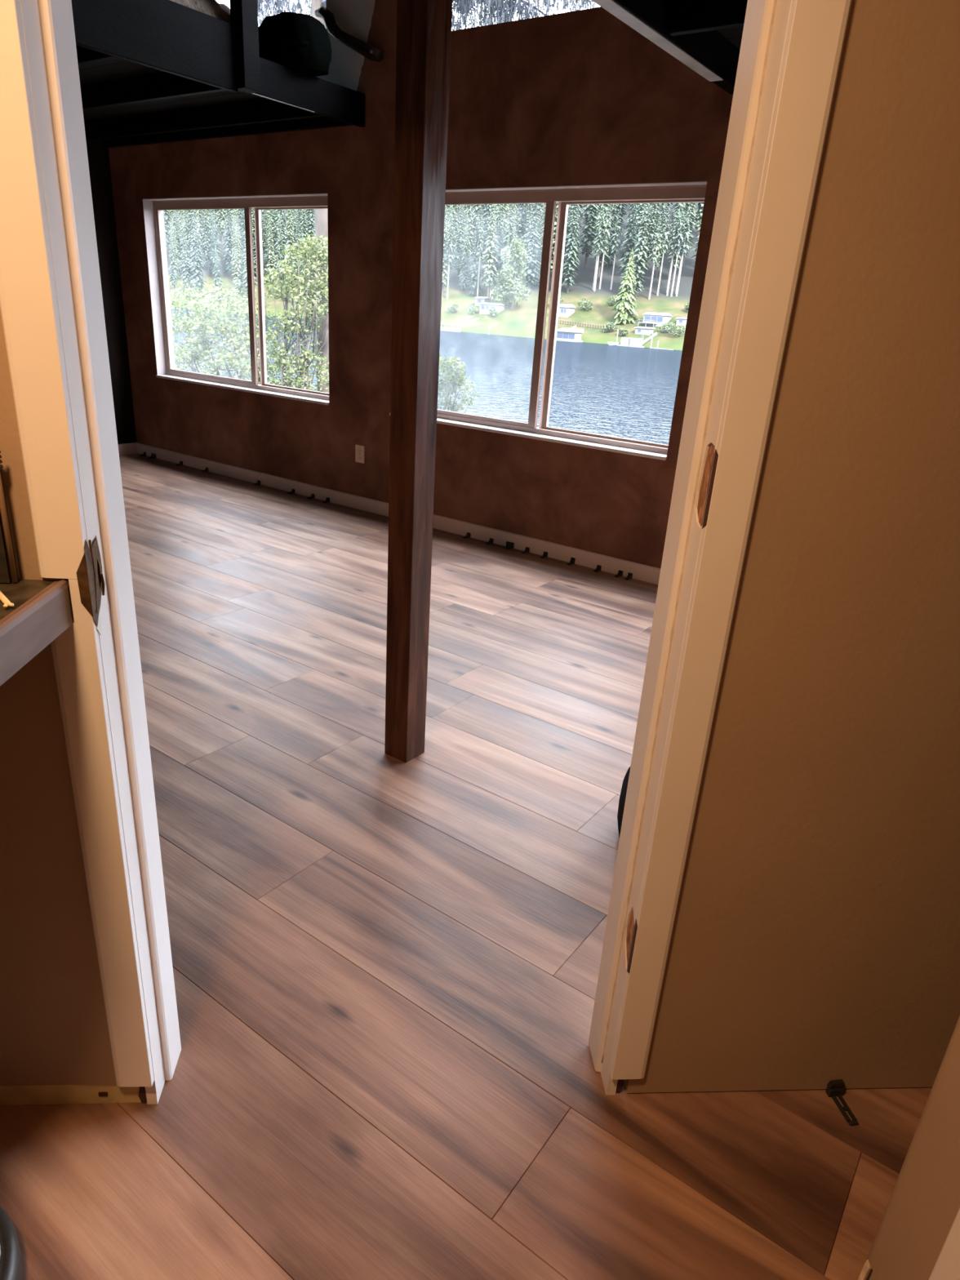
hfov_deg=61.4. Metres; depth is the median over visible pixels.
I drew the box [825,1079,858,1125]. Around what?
door stop
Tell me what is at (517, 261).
broad tree
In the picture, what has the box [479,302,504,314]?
house
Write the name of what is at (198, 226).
conifer
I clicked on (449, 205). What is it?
conifer
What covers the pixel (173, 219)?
conifer
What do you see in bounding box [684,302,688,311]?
bush
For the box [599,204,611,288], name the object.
pine
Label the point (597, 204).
conifer
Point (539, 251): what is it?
conifer
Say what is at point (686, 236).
pine
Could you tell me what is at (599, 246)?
pine
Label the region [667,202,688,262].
conifer
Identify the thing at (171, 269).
conifer
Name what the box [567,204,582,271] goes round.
conifer
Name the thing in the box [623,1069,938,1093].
trim
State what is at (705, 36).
ceiling
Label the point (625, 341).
dock
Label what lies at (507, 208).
conifer
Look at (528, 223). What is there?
conifer
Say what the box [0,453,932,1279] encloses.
floor
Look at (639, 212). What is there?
conifer
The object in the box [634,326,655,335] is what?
shed
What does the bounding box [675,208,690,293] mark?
pine
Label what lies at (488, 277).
conifer
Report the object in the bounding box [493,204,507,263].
conifer
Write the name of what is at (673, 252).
pine
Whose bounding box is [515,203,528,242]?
conifer
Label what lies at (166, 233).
conifer
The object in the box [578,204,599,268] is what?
conifer
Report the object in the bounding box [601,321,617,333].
bush
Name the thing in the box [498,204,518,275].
conifer
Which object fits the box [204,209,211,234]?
conifer
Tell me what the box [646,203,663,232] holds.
conifer
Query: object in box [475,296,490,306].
house
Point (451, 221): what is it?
conifer
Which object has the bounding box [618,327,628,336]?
bush
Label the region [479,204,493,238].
conifer
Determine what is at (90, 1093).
trim
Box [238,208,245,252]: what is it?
conifer
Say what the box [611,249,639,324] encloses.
spruce
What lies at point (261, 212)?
conifer
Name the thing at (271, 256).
conifer
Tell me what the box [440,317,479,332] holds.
dock
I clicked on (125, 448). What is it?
baseboard
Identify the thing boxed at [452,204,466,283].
conifer
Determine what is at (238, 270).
conifer
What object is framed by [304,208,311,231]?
conifer
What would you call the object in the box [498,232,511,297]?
conifer
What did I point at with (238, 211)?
conifer
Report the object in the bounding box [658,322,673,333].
bush
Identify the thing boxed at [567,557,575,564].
spacer
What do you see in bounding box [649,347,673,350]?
dock
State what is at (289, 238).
conifer
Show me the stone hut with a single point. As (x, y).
(679, 320)
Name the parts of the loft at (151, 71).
corner post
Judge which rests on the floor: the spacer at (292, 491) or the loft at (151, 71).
the spacer at (292, 491)
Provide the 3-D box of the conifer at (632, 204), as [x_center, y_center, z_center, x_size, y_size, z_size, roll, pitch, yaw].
[66.280,-187.109,341.078,9.420,42.086,8.848,-8,25,-27]
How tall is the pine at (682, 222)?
32.270 m
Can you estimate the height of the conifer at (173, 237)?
33.763 m
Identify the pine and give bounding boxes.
[444,224,454,298]
[475,216,485,296]
[488,222,499,297]
[592,206,604,290]
[593,208,606,291]
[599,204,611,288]
[609,212,622,289]
[648,218,662,299]
[656,205,671,295]
[666,204,682,293]
[666,208,681,295]
[670,203,686,296]
[675,207,691,296]
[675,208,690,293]
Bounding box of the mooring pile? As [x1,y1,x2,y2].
[649,331,653,347]
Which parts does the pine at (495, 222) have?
crown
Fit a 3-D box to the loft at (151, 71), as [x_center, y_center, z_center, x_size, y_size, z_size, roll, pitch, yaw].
[-2.969,-3.412,3.641,2.802,1.305,4.307,18,26,32]
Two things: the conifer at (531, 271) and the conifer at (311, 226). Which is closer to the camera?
the conifer at (531, 271)
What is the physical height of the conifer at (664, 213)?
30.712 m
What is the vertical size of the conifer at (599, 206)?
41.754 m
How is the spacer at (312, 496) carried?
on the floor
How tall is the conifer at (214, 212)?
41.466 m
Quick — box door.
[857,1015,959,1279]
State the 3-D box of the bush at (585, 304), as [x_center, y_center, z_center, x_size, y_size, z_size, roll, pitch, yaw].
[39.748,-126.169,304.651,7.143,4.784,6.006,18,26,32]
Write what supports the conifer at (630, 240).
on the bank
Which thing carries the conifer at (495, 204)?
on the bank
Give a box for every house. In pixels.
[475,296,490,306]
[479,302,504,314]
[637,311,672,327]
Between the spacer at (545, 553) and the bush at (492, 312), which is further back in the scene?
the bush at (492, 312)
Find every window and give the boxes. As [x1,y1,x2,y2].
[142,192,328,404]
[389,181,706,460]
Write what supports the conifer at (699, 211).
on the bank
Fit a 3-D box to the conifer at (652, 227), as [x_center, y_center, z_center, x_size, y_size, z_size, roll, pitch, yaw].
[68.695,-166.210,321.138,8.120,36.406,7.972,6,22,5]
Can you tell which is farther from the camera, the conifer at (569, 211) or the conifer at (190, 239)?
the conifer at (190, 239)
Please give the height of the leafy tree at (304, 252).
5.647 m
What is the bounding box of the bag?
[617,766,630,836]
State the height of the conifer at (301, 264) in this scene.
32.004 m
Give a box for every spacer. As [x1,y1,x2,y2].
[148,453,155,458]
[253,480,260,484]
[287,488,294,493]
[306,493,314,498]
[323,497,329,502]
[462,532,471,538]
[485,537,493,544]
[505,541,514,549]
[521,546,529,553]
[540,551,547,558]
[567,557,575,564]
[593,564,601,572]
[614,569,622,577]
[625,572,632,580]
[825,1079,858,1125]
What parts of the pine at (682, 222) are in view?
crown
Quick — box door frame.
[0,0,852,1104]
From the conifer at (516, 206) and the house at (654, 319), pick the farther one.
the conifer at (516, 206)
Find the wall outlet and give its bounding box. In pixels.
[355,444,364,463]
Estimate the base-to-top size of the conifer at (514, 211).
35.958 m
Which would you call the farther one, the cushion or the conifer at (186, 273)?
the conifer at (186, 273)
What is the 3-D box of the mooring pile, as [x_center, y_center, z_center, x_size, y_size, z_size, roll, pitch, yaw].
[56.513,-97.938,266.672,0.520,7.200,0.520,18,26,32]
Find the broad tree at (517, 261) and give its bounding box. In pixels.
[489,235,530,310]
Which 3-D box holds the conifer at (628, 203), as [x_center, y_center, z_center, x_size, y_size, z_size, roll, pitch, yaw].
[65.647,-205.609,367.882,8.847,36.489,7.312,13,24,21]
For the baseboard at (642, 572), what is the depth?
5.28 m
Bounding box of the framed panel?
[0,450,17,582]
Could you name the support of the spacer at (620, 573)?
on the floor
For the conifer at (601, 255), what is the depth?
325.22 m
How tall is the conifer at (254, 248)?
31.586 m
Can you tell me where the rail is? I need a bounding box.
[315,6,382,62]
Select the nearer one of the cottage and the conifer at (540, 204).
the cottage
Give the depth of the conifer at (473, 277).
345.56 m
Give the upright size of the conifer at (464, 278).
31.245 m
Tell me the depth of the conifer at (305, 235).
406.68 m
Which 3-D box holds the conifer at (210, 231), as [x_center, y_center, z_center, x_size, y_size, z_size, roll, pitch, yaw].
[-153.689,-236.920,466.540,7.424,37.048,8.265,-8,25,-26]
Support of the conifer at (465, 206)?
on the bank
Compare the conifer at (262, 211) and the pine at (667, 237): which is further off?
the conifer at (262, 211)
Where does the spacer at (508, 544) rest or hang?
on the floor
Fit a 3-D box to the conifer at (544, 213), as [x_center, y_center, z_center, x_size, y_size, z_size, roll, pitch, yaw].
[29.568,-181.297,347.528,9.899,43.721,9.786,-3,23,-17]
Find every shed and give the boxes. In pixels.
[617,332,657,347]
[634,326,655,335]
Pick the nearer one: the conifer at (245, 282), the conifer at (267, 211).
the conifer at (245, 282)
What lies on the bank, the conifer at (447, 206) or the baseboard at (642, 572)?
the conifer at (447, 206)
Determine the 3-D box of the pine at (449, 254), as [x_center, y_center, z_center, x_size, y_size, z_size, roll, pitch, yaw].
[-13.145,-161.823,346.256,5.778,31.396,5.379,18,26,32]
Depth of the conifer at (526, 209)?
391.86 m
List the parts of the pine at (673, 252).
crown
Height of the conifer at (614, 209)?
38.048 m
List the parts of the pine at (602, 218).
crown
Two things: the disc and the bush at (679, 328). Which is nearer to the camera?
the disc
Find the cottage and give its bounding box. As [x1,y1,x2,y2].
[558,303,576,317]
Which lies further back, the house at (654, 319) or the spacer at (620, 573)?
the house at (654, 319)
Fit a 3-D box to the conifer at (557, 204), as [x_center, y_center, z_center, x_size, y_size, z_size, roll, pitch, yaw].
[31.601,-165.444,324.817,11.066,49.440,10.227,0,22,-9]
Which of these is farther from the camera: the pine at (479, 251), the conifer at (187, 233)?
the conifer at (187, 233)
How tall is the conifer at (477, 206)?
43.323 m
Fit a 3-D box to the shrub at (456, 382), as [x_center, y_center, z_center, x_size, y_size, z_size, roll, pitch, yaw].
[-0.714,-1.931,10.407,1.286,3.691,0.718,17,26,30]
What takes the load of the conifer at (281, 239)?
on the bank
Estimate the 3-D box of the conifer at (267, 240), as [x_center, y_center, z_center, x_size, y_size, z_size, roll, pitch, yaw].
[-109.668,-197.501,416.317,6.424,27.654,6.838,3,22,-3]
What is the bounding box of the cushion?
[257,12,331,76]
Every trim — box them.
[0,1084,146,1105]
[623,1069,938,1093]
[928,1208,959,1279]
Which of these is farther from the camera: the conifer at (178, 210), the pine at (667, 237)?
the conifer at (178, 210)
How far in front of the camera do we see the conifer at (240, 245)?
429.95 m
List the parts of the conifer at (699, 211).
crown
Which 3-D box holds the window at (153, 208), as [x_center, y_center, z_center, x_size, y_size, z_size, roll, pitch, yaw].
[-1.774,-2.523,5.959,2.005,1.304,0.167,18,26,32]
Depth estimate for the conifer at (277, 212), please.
438.11 m
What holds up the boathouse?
on the lake
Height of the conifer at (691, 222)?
35.727 m
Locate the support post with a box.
[384,0,453,762]
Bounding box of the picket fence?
[557,320,619,331]
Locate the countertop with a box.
[0,578,74,685]
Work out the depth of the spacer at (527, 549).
4.94 m
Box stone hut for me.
[675,317,687,325]
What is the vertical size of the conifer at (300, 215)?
37.452 m
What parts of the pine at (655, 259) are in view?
crown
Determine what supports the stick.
on the countertop
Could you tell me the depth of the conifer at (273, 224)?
425.78 m
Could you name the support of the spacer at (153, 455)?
on the floor
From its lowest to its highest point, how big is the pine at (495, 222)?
30.521 m
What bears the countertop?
on the floor
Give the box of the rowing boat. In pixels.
[607,342,620,345]
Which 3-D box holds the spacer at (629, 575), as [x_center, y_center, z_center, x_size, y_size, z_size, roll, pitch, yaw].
[0.839,-0.359,4.565,0.026,0.030,0.052,17,26,30]
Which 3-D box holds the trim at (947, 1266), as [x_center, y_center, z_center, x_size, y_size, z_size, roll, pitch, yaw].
[1.171,0.096,0.754,1.087,2.100,0.063,2,22,-5]
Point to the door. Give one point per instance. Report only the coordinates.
(923, 1206)
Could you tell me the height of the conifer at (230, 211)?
46.402 m
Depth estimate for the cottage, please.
302.95 m
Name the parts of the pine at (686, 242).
crown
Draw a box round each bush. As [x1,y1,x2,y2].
[447,303,459,312]
[466,304,477,315]
[488,307,498,317]
[577,298,593,311]
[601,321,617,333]
[606,295,617,306]
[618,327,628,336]
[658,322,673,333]
[664,322,685,337]
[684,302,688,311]
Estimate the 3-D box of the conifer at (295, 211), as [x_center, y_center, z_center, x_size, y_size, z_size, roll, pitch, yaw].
[-92.894,-200.405,405.290,8.923,40.749,8.937,-1,23,-13]
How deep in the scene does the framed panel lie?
1.03 m
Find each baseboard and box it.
[117,442,137,455]
[136,442,660,584]
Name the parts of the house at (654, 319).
pane, pane, pane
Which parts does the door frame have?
casing, strike plate, casing, casing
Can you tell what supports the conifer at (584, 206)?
on the bank
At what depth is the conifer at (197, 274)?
402.43 m
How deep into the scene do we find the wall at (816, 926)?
1.22 m
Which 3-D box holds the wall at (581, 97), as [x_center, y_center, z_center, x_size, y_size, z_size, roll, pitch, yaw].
[0.885,-3.032,3.737,9.140,5.600,0.160,18,26,32]
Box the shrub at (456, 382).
[437,353,480,413]
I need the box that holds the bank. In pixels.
[166,202,702,350]
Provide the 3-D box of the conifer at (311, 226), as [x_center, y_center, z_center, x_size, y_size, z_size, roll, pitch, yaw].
[-88.950,-221.051,424.872,9.667,44.150,9.069,17,25,29]
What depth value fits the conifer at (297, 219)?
396.09 m
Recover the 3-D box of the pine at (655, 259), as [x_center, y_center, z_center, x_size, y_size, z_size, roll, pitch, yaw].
[64.465,-140.244,297.970,5.367,29.646,5.693,18,26,32]
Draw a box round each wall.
[0,0,959,1085]
[86,138,136,444]
[108,0,733,568]
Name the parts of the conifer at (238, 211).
crown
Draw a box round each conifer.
[163,210,171,254]
[163,212,168,250]
[167,233,180,295]
[168,209,177,258]
[168,216,181,280]
[173,209,182,275]
[176,209,188,267]
[177,209,183,264]
[177,209,190,229]
[177,221,194,297]
[178,209,193,274]
[181,209,189,253]
[186,209,204,279]
[188,209,206,302]
[194,209,206,270]
[200,209,213,271]
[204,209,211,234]
[206,208,222,260]
[208,209,220,245]
[208,216,219,275]
[212,244,224,301]
[215,208,226,242]
[222,208,235,278]
[224,208,243,273]
[230,221,240,281]
[231,208,239,239]
[231,226,245,297]
[234,214,244,275]
[235,208,242,226]
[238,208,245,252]
[240,234,257,294]
[241,213,253,252]
[251,208,256,270]
[252,212,263,247]
[253,229,263,275]
[257,0,597,392]
[261,209,269,231]
[262,209,269,258]
[262,209,275,235]
[262,226,271,282]
[264,214,276,280]
[267,209,278,262]
[273,216,286,298]
[274,209,286,247]
[274,209,288,259]
[280,209,297,303]
[284,209,297,244]
[290,208,299,271]
[293,210,304,272]
[295,208,303,233]
[297,208,306,237]
[299,208,311,266]
[299,232,308,302]
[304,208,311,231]
[304,208,315,256]
[441,204,452,297]
[444,204,454,222]
[444,204,456,272]
[445,204,457,240]
[447,204,458,253]
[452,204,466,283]
[457,217,471,290]
[460,204,473,222]
[462,204,475,264]
[466,215,484,296]
[470,204,485,280]
[471,204,484,233]
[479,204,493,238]
[479,204,498,297]
[484,204,502,257]
[490,204,504,281]
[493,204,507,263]
[495,204,511,235]
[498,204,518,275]
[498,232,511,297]
[503,204,519,254]
[509,204,518,224]
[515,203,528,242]
[520,203,533,286]
[520,203,541,297]
[523,203,536,228]
[527,216,542,286]
[529,203,541,266]
[529,203,543,242]
[538,204,555,256]
[550,203,568,276]
[561,204,571,281]
[561,204,581,293]
[566,204,580,263]
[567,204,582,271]
[568,204,584,236]
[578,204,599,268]
[581,204,588,221]
[589,204,599,239]
[591,204,613,277]
[594,204,611,233]
[598,204,619,266]
[612,204,627,244]
[617,203,631,215]
[617,203,638,280]
[624,203,639,231]
[627,203,648,275]
[628,203,652,297]
[642,203,661,266]
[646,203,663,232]
[651,204,667,278]
[659,203,674,226]
[667,202,685,281]
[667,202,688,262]
[681,202,697,265]
[690,205,703,263]
[693,202,704,240]
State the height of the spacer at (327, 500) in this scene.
0.030 m
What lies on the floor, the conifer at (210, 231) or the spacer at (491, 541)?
the spacer at (491, 541)
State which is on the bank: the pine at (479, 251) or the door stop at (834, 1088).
the pine at (479, 251)
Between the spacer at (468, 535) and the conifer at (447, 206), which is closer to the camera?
the spacer at (468, 535)
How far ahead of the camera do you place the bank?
321.39 m
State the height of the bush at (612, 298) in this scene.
4.209 m
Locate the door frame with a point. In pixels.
(51, 306)
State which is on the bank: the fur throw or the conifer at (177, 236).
the conifer at (177, 236)
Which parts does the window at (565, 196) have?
sash, sill, sash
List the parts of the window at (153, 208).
sash, sill, sash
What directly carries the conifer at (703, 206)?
on the bank
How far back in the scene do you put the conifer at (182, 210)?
484.59 m
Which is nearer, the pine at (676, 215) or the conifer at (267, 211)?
the pine at (676, 215)
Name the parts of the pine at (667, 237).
crown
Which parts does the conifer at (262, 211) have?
crown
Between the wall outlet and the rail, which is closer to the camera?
the rail
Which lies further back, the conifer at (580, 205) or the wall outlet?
the conifer at (580, 205)
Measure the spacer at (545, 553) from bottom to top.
0.030 m
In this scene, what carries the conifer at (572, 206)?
on the bank
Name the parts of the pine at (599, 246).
crown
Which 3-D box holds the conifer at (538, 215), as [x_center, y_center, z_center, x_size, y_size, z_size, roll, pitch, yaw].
[24.383,-177.976,352.591,8.004,34.199,8.457,2,22,-5]
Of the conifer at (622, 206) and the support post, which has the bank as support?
the conifer at (622, 206)
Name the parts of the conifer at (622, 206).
crown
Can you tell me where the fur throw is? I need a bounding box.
[169,0,231,22]
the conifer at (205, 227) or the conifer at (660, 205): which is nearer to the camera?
the conifer at (660, 205)
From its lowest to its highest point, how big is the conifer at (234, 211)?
33.223 m
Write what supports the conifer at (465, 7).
on the slope
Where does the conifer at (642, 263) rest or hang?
on the bank
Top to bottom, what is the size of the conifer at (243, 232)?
41.570 m
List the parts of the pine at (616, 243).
crown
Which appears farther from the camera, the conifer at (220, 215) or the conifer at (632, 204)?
the conifer at (220, 215)
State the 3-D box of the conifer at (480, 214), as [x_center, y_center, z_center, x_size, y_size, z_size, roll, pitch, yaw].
[-0.375,-176.646,357.522,7.612,35.922,7.866,6,22,5]
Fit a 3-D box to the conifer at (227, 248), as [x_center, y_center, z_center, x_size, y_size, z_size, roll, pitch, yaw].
[-134.971,-216.515,435.090,9.643,44.038,9.415,19,27,33]
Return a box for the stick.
[0,591,13,608]
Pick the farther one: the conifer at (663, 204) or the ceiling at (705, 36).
the conifer at (663, 204)
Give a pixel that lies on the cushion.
(299, 42)
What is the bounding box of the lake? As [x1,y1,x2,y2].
[170,306,682,444]
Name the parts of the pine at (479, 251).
crown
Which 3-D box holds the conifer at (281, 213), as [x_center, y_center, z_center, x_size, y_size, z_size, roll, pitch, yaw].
[-102.162,-210.142,417.200,9.683,44.222,9.064,2,22,-4]
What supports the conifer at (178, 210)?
on the bank
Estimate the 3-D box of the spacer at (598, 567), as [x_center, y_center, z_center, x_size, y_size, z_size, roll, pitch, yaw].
[0.678,-0.413,4.670,0.026,0.030,0.052,17,26,30]
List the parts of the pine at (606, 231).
crown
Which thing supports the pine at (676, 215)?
on the bank
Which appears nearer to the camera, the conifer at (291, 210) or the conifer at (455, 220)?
the conifer at (455, 220)
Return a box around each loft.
[71,0,365,147]
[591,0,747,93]
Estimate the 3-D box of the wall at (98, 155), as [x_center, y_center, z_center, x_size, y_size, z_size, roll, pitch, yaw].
[-4.854,-3.378,3.640,0.200,5.600,6.870,18,26,32]
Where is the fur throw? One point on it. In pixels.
(211, 7)
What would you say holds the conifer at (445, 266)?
on the bank
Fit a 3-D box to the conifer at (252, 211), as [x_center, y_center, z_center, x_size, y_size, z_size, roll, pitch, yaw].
[-121.584,-219.975,436.523,9.084,42.304,9.469,18,26,30]
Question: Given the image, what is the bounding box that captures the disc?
[0,1204,22,1279]
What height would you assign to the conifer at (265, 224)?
32.969 m
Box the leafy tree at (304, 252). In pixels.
[168,233,328,392]
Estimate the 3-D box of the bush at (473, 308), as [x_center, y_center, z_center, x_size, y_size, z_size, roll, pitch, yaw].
[-3.176,-132.756,325.930,4.598,4.587,4.972,18,26,32]
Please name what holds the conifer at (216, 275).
on the bank
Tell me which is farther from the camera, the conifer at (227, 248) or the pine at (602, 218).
the conifer at (227, 248)
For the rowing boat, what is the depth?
271.10 m
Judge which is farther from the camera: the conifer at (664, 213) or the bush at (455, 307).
the bush at (455, 307)
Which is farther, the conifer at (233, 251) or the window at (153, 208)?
the conifer at (233, 251)
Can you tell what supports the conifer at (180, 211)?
on the bank
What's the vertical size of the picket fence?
3.034 m
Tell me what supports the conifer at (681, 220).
on the bank
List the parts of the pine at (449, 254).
crown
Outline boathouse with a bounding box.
[546,325,583,342]
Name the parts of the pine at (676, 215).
crown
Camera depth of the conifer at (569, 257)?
318.27 m
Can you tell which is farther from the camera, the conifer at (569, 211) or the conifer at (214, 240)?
the conifer at (214, 240)
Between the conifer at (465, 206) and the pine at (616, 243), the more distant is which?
the conifer at (465, 206)
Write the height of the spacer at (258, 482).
0.030 m
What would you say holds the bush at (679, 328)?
on the bank
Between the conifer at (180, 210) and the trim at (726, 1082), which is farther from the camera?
the conifer at (180, 210)
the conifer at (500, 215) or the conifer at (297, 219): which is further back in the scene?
the conifer at (297, 219)
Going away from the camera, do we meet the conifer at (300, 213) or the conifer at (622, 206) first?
the conifer at (622, 206)
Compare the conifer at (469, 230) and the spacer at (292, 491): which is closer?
the spacer at (292, 491)
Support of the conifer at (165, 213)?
on the bank
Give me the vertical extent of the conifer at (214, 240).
32.868 m
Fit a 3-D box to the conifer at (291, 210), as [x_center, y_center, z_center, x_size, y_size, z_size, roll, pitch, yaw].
[-102.539,-224.019,438.011,8.213,36.694,7.891,-10,26,-30]

